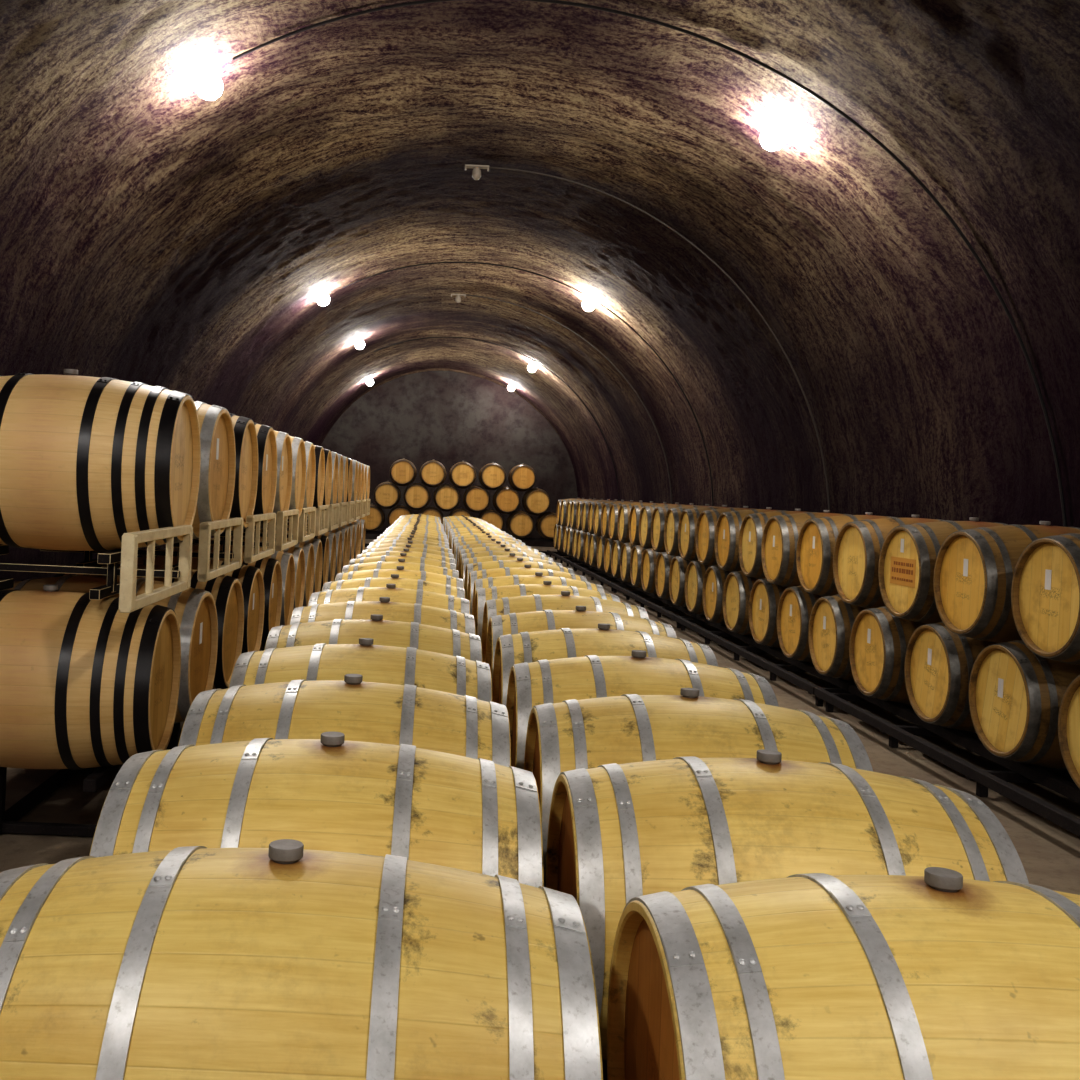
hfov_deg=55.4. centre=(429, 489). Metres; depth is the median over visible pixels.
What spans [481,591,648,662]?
wine barrel
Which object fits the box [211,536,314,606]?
wine barrel
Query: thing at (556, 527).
wine barrel
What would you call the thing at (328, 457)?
wine barrel
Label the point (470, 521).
wine barrel
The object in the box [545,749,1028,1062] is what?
wine barrel
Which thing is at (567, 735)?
wine barrel
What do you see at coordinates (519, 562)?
wine barrel
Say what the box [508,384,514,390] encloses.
ceiling lamp
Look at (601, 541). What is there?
wine barrel
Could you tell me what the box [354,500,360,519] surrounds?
rack
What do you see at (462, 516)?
wine barrel
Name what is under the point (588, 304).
ceiling lamp
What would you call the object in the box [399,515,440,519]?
wine barrel
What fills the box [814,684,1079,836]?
rack
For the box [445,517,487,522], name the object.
wine barrel
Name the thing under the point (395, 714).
wine barrel
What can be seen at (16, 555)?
wall
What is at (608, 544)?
wine barrel
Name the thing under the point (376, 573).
wine barrel
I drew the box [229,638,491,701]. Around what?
wine barrel
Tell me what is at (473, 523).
wine barrel
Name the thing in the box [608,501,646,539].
wine barrel
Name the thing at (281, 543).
rack
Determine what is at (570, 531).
wine barrel
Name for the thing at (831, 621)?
wine barrel
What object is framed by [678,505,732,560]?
wine barrel
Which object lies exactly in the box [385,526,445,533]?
wine barrel
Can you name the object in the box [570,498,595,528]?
wine barrel
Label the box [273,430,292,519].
wine barrel
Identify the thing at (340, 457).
wine barrel
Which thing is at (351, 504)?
rack
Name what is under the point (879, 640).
wine barrel
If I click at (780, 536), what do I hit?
wine barrel
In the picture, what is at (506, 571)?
wine barrel
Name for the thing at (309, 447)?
wine barrel
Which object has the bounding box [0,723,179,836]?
rack
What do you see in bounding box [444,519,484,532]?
wine barrel
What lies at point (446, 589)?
wine barrel
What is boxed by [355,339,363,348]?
ceiling lamp
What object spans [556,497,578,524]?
wine barrel
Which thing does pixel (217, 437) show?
wine barrel
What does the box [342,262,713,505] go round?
conduit
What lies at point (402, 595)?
wine barrel
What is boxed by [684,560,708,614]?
wine barrel
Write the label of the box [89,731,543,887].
wine barrel
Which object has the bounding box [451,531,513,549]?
wine barrel
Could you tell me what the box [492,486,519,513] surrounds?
wine barrel
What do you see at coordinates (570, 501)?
wine barrel
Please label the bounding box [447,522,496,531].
wine barrel
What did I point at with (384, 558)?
wine barrel
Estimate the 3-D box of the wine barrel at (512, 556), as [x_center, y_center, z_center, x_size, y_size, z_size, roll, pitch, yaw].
[0.782,0.974,9.870,0.950,0.724,0.700,3,0,1]
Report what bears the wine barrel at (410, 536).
on the rack
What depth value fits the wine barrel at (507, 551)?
10.52 m
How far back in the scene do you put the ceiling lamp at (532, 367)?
23.72 m
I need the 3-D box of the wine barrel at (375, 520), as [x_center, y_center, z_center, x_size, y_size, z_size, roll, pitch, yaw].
[-1.507,0.703,26.200,0.700,0.724,0.950,3,0,0]
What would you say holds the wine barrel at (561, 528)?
on the rail at (558, 554)
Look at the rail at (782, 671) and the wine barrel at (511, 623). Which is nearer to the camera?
the wine barrel at (511, 623)
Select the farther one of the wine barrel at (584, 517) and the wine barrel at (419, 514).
the wine barrel at (419, 514)
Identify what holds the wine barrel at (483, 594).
on the rack
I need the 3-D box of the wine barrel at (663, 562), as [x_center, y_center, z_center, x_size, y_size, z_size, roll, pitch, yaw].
[3.507,1.135,13.450,0.950,0.719,0.700,3,0,0]
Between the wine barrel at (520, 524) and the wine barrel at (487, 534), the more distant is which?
the wine barrel at (520, 524)
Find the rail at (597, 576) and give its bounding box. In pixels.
[571,562,625,591]
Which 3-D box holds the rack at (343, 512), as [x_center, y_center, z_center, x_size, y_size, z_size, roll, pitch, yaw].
[-1.472,0.264,11.575,1.012,0.288,0.830,3,0,0]
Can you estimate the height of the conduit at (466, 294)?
3.782 m
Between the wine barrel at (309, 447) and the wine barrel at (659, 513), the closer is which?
the wine barrel at (309, 447)
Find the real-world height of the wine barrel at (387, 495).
0.724 m
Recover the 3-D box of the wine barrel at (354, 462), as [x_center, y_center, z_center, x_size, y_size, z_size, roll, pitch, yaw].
[-1.443,-0.120,13.375,0.950,0.724,0.700,3,0,0]
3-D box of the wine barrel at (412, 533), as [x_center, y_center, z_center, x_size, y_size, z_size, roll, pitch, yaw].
[-0.244,0.925,13.620,0.950,0.737,0.714,2,1,0]
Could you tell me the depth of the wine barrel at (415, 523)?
17.29 m
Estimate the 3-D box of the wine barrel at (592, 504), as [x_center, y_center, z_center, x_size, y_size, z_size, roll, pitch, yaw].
[3.529,0.541,19.450,0.950,0.730,0.707,3,1,0]
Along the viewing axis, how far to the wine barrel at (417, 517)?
21.04 m
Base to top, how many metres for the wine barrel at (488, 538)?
0.727 m
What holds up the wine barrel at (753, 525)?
on the wine barrel at (765, 596)
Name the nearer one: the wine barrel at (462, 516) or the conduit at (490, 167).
the conduit at (490, 167)
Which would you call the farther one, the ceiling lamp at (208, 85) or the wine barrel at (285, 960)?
the ceiling lamp at (208, 85)
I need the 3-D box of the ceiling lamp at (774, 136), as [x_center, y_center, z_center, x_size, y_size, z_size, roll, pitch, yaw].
[2.621,-2.713,7.772,0.199,0.240,0.191,3,0,42]
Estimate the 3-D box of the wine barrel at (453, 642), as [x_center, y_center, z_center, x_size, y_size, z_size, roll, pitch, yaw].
[-0.257,0.928,4.620,0.950,0.724,0.700,3,0,-1]
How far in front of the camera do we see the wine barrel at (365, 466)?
15.72 m
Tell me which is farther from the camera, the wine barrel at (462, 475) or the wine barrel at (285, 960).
the wine barrel at (462, 475)
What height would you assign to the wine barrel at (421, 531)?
0.724 m
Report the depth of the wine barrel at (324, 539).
10.59 m
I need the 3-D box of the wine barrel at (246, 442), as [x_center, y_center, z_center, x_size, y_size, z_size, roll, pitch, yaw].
[-1.450,-0.120,5.510,0.950,0.724,0.700,3,0,0]
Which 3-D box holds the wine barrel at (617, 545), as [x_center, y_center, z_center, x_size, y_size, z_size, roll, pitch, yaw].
[3.482,1.133,16.650,0.950,0.718,0.698,3,0,-1]
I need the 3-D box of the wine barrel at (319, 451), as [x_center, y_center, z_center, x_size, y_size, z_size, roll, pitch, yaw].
[-1.441,-0.120,9.085,0.950,0.724,0.700,3,0,0]
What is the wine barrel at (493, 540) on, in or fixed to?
on the rack
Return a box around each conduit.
[233,0,1066,526]
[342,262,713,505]
[373,337,619,500]
[466,294,671,503]
[489,166,829,512]
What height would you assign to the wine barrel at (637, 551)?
0.723 m
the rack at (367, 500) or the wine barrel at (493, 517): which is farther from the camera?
the wine barrel at (493, 517)
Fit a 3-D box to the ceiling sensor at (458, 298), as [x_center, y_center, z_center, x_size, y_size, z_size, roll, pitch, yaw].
[0.497,-3.371,17.950,0.260,0.150,0.100,3,0,0]
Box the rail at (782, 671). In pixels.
[674,614,882,708]
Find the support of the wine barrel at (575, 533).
on the rail at (558, 554)
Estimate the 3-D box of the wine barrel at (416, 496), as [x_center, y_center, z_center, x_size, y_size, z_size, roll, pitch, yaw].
[-0.332,0.156,26.200,0.700,0.724,0.950,3,0,0]
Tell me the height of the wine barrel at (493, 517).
0.724 m
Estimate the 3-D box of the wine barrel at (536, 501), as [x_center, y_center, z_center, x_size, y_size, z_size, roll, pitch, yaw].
[2.725,0.289,26.200,0.700,0.724,0.950,3,0,0]
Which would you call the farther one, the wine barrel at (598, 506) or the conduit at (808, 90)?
the wine barrel at (598, 506)
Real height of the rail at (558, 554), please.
0.197 m
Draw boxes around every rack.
[0,525,192,612]
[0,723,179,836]
[40,517,243,581]
[141,513,275,562]
[192,509,298,550]
[220,507,315,541]
[243,505,328,535]
[267,503,339,530]
[307,502,347,526]
[347,501,354,522]
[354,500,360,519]
[360,499,365,517]
[365,499,369,515]
[365,531,553,554]
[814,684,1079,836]
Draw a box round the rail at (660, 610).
[609,582,718,629]
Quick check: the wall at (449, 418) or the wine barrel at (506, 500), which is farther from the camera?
the wall at (449, 418)
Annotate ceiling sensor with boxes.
[451,294,465,302]
[465,164,488,179]
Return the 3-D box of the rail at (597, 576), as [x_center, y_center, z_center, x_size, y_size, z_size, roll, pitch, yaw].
[3.448,1.573,18.700,1.108,0.197,4.380,3,0,0]
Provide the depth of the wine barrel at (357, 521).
15.75 m
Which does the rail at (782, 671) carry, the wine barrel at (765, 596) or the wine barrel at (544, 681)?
the wine barrel at (765, 596)
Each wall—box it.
[0,536,213,580]
[321,370,577,546]
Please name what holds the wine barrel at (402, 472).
on the wine barrel at (387, 495)
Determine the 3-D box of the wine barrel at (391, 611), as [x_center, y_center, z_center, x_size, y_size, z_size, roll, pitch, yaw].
[-0.253,0.927,5.370,0.950,0.724,0.700,3,0,-1]
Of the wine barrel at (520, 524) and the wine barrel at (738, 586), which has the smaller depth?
the wine barrel at (738, 586)
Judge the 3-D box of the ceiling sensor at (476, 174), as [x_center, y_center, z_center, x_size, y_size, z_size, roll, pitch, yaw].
[0.498,-3.373,10.850,0.260,0.150,0.100,3,0,0]
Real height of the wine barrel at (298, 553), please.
0.724 m
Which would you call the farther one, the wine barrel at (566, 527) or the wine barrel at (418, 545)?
the wine barrel at (566, 527)
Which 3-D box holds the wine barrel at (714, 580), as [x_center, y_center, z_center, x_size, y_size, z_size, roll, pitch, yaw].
[3.502,1.132,11.050,0.950,0.724,0.700,3,0,0]
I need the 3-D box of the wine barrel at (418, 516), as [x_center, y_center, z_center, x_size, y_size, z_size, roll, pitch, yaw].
[-0.246,0.927,21.870,0.950,0.724,0.699,3,0,0]
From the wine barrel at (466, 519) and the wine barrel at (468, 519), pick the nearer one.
the wine barrel at (468, 519)
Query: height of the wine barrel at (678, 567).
0.722 m
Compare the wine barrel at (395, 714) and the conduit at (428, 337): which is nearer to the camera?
the wine barrel at (395, 714)
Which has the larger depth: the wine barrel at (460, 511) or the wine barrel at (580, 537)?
the wine barrel at (460, 511)
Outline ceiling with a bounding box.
[0,0,1079,527]
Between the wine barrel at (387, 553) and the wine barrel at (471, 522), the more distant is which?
the wine barrel at (471, 522)
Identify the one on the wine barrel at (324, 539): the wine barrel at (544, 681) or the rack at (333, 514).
the rack at (333, 514)
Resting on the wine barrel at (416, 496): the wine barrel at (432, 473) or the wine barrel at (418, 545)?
the wine barrel at (432, 473)
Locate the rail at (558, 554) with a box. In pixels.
[547,549,583,569]
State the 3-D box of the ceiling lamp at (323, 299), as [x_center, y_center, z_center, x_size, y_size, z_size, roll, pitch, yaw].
[-1.598,-2.873,15.245,0.202,0.245,0.189,2,0,39]
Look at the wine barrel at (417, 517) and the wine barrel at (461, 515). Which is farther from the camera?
the wine barrel at (461, 515)
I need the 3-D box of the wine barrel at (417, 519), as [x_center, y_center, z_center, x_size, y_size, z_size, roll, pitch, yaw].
[-0.235,0.926,19.620,0.950,0.739,0.716,2,-1,-1]
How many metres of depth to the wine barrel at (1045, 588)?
5.04 m
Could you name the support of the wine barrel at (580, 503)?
on the wine barrel at (575, 533)
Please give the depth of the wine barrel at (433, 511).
25.75 m
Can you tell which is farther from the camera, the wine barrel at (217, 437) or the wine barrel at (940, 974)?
the wine barrel at (217, 437)
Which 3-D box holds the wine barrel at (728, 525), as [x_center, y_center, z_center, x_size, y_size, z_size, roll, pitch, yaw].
[3.525,0.540,10.650,0.950,0.724,0.700,3,0,1]
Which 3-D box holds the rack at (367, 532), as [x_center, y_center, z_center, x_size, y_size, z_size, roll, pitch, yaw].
[0.762,1.355,26.200,5.400,0.400,0.550,3,0,0]
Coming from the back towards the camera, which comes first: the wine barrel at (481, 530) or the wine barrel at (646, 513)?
the wine barrel at (481, 530)
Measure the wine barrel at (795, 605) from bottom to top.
0.723 m
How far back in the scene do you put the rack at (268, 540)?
5.95 m
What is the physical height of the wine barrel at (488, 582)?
0.724 m
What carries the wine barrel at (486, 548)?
on the rack
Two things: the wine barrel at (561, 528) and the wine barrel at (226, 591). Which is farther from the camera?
the wine barrel at (561, 528)
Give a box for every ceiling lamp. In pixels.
[195,69,222,99]
[317,292,329,305]
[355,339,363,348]
[366,378,373,385]
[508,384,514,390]
[528,363,535,371]
[582,298,594,310]
[760,122,786,150]
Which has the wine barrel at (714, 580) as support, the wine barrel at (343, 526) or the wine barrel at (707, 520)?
the wine barrel at (707, 520)
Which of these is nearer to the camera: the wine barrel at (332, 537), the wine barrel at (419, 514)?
the wine barrel at (332, 537)
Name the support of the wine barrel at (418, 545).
on the rack
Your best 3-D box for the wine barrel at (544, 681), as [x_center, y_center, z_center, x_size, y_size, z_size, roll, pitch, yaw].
[0.778,0.973,3.870,0.950,0.724,0.700,3,0,1]
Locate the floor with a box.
[0,539,1079,1079]
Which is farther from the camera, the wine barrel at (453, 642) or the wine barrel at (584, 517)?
the wine barrel at (584, 517)
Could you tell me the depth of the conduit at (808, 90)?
7.06 m
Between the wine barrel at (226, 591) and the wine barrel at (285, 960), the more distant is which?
the wine barrel at (226, 591)
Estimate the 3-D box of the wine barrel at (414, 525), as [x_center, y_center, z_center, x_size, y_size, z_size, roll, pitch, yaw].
[-0.252,0.928,16.620,0.950,0.724,0.699,3,0,0]
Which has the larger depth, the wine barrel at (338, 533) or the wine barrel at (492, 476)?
the wine barrel at (492, 476)
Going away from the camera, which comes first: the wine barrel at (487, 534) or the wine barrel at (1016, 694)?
the wine barrel at (1016, 694)
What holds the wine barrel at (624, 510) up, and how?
on the wine barrel at (626, 550)
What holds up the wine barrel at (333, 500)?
on the rack at (333, 514)
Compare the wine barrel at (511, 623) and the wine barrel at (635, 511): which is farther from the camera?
the wine barrel at (635, 511)
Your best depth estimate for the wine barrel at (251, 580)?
6.17 m
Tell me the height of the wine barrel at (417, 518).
0.724 m
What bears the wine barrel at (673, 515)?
on the wine barrel at (678, 567)
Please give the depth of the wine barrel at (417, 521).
18.80 m
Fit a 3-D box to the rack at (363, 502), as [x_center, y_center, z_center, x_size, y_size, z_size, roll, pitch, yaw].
[-1.472,0.264,14.935,1.012,0.288,0.830,3,0,0]
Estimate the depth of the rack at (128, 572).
3.87 m
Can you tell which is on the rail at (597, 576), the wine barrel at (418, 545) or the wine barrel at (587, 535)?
the wine barrel at (587, 535)
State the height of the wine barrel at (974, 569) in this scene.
0.724 m
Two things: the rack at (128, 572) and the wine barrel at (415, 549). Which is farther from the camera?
the wine barrel at (415, 549)
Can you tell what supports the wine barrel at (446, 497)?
on the wine barrel at (460, 511)
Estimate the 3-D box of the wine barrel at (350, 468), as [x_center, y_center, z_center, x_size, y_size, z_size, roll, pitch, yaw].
[-1.461,-0.121,12.660,0.950,0.724,0.700,3,0,0]
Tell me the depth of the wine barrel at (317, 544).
9.89 m
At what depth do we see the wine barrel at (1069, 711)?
4.87 m
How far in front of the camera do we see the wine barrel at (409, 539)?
12.03 m
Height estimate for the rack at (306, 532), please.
0.288 m
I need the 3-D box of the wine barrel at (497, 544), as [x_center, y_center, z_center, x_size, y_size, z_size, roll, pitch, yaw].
[0.797,0.972,12.120,0.950,0.725,0.701,2,0,0]
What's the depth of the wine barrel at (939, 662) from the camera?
6.13 m
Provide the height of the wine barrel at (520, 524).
0.724 m
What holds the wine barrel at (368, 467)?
on the rack at (367, 500)
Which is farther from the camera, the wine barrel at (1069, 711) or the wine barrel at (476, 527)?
the wine barrel at (476, 527)
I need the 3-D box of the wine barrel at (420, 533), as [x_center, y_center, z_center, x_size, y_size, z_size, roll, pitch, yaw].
[-0.243,0.927,14.370,0.950,0.724,0.700,3,0,0]
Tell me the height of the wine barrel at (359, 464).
0.736 m
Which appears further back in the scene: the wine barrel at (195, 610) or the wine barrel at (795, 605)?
the wine barrel at (795, 605)
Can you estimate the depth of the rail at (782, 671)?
9.19 m
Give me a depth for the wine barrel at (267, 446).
6.23 m
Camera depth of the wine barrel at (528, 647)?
4.48 m
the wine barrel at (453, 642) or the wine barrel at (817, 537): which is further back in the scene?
the wine barrel at (817, 537)
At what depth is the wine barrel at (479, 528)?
16.54 m
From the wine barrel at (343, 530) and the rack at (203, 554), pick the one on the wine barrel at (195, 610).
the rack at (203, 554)
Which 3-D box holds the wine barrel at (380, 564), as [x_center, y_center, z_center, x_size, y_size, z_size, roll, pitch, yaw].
[-0.249,0.927,8.370,0.950,0.724,0.699,3,0,1]
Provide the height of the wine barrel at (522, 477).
0.724 m
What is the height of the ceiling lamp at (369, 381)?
0.245 m
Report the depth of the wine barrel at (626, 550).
15.77 m
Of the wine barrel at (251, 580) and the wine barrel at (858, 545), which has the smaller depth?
the wine barrel at (251, 580)
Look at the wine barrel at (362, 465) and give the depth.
15.01 m
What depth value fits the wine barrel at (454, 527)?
18.03 m
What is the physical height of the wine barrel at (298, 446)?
0.724 m
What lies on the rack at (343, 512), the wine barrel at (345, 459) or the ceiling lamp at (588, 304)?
the wine barrel at (345, 459)
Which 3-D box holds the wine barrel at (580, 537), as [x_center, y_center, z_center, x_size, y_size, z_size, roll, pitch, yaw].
[3.483,1.131,20.650,0.950,0.728,0.704,2,0,0]
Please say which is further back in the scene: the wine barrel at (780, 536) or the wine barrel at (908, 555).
the wine barrel at (780, 536)
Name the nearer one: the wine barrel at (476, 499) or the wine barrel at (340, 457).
the wine barrel at (340, 457)
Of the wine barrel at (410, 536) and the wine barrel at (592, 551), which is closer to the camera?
the wine barrel at (410, 536)
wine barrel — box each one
[0,369,200,551]
[0,584,180,769]
[0,839,602,1079]
[2,575,217,723]
[54,560,243,689]
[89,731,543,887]
[102,556,264,653]
[138,546,281,649]
[164,544,294,625]
[178,674,510,766]
[192,401,235,538]
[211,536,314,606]
[220,536,304,609]
[223,413,257,531]
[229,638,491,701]
[253,422,276,525]
[260,530,328,590]
[260,532,322,592]
[264,614,481,661]
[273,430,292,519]
[287,526,341,580]
[288,435,305,518]
[288,521,354,560]
[289,597,475,634]
[303,441,315,515]
[307,522,347,571]
[308,583,469,613]
[313,445,324,512]
[321,532,335,581]
[322,574,464,598]
[323,449,331,509]
[330,451,337,509]
[334,566,463,588]
[336,454,343,502]
[341,525,349,564]
[341,559,458,577]
[342,456,347,501]
[346,458,352,501]
[349,522,358,558]
[349,553,455,569]
[351,460,357,500]
[353,520,360,553]
[356,461,360,499]
[356,519,365,553]
[356,548,454,563]
[360,463,363,499]
[360,503,384,531]
[362,545,453,557]
[363,464,366,498]
[366,465,369,498]
[367,541,452,553]
[369,538,449,548]
[373,481,400,508]
[373,535,448,545]
[377,532,447,542]
[380,530,446,538]
[383,528,446,536]
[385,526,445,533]
[386,525,443,531]
[387,505,413,526]
[388,523,443,530]
[389,458,416,485]
[391,522,443,528]
[392,521,443,526]
[394,519,442,525]
[395,517,440,522]
[395,518,441,523]
[397,516,440,521]
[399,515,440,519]
[400,514,439,518]
[403,482,430,509]
[419,459,445,487]
[419,506,443,523]
[433,483,460,510]
[443,515,478,518]
[443,516,483,525]
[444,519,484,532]
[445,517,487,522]
[446,519,491,529]
[446,520,493,534]
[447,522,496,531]
[447,524,499,542]
[448,507,472,516]
[448,523,499,528]
[449,461,475,488]
[449,526,505,544]
[449,527,508,547]
[450,529,511,548]
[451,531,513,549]
[453,533,521,541]
[453,536,524,558]
[455,539,530,569]
[457,541,538,569]
[458,544,545,577]
[460,548,553,577]
[461,553,561,580]
[463,485,489,512]
[464,558,573,598]
[467,565,586,614]
[472,572,604,615]
[474,581,619,641]
[478,508,503,530]
[479,462,505,489]
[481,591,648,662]
[485,606,676,682]
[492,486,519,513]
[492,623,718,704]
[506,510,533,537]
[506,650,778,768]
[508,463,535,490]
[522,487,549,514]
[524,688,872,886]
[536,511,556,538]
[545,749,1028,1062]
[554,524,558,548]
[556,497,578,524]
[557,525,564,551]
[560,498,583,526]
[563,526,567,552]
[566,498,591,527]
[566,528,574,555]
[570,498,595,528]
[572,529,578,557]
[576,499,602,530]
[577,530,585,561]
[581,499,612,531]
[583,532,590,563]
[588,499,616,533]
[588,534,599,567]
[593,500,623,535]
[597,536,606,570]
[601,500,632,537]
[604,538,614,573]
[607,867,1079,1079]
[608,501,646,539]
[611,540,623,578]
[617,501,652,542]
[620,542,634,582]
[629,502,666,545]
[630,545,644,587]
[639,502,682,548]
[641,548,660,593]
[651,503,698,552]
[655,552,674,599]
[664,504,715,555]
[669,556,690,606]
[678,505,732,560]
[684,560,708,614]
[695,506,751,565]
[702,565,729,624]
[714,507,785,571]
[722,570,757,635]
[738,508,817,578]
[748,578,787,647]
[761,510,848,586]
[777,585,822,662]
[796,512,890,596]
[808,594,868,681]
[833,514,944,607]
[849,606,925,704]
[878,517,1007,623]
[904,621,995,732]
[933,521,1079,642]
[969,640,1079,769]
[1011,533,1079,664]
[1058,675,1079,788]
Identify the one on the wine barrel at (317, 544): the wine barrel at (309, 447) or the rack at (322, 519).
the rack at (322, 519)
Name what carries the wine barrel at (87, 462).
on the rack at (128, 572)
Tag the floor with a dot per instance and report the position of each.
(1049, 853)
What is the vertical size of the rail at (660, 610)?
0.197 m
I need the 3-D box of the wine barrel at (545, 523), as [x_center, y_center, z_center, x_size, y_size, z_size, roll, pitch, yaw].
[3.079,0.903,26.200,0.700,0.724,0.950,3,0,0]
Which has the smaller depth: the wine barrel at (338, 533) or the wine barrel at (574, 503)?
the wine barrel at (338, 533)
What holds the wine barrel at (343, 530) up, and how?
on the rack
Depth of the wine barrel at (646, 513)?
14.58 m
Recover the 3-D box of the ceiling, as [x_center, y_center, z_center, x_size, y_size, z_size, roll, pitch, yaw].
[0.430,-1.599,10.500,7.988,3.833,39.004,3,0,0]
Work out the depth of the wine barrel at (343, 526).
13.59 m
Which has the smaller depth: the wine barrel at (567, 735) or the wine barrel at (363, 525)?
the wine barrel at (567, 735)
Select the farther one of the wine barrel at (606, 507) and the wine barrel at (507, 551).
the wine barrel at (606, 507)
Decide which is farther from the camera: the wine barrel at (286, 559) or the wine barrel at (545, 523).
the wine barrel at (545, 523)
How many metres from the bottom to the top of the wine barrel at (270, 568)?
0.724 m
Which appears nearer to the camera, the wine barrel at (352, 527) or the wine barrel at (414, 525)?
the wine barrel at (352, 527)
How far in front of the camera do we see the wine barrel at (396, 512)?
25.75 m
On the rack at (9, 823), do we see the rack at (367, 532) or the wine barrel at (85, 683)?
the wine barrel at (85, 683)
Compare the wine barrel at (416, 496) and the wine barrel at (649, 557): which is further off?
the wine barrel at (416, 496)
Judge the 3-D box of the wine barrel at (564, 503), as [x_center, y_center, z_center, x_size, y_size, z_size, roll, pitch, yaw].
[3.508,0.540,23.450,0.950,0.734,0.710,3,-1,0]
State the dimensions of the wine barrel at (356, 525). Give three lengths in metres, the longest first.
0.950 x 0.746 x 0.722 m
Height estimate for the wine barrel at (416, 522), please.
0.731 m

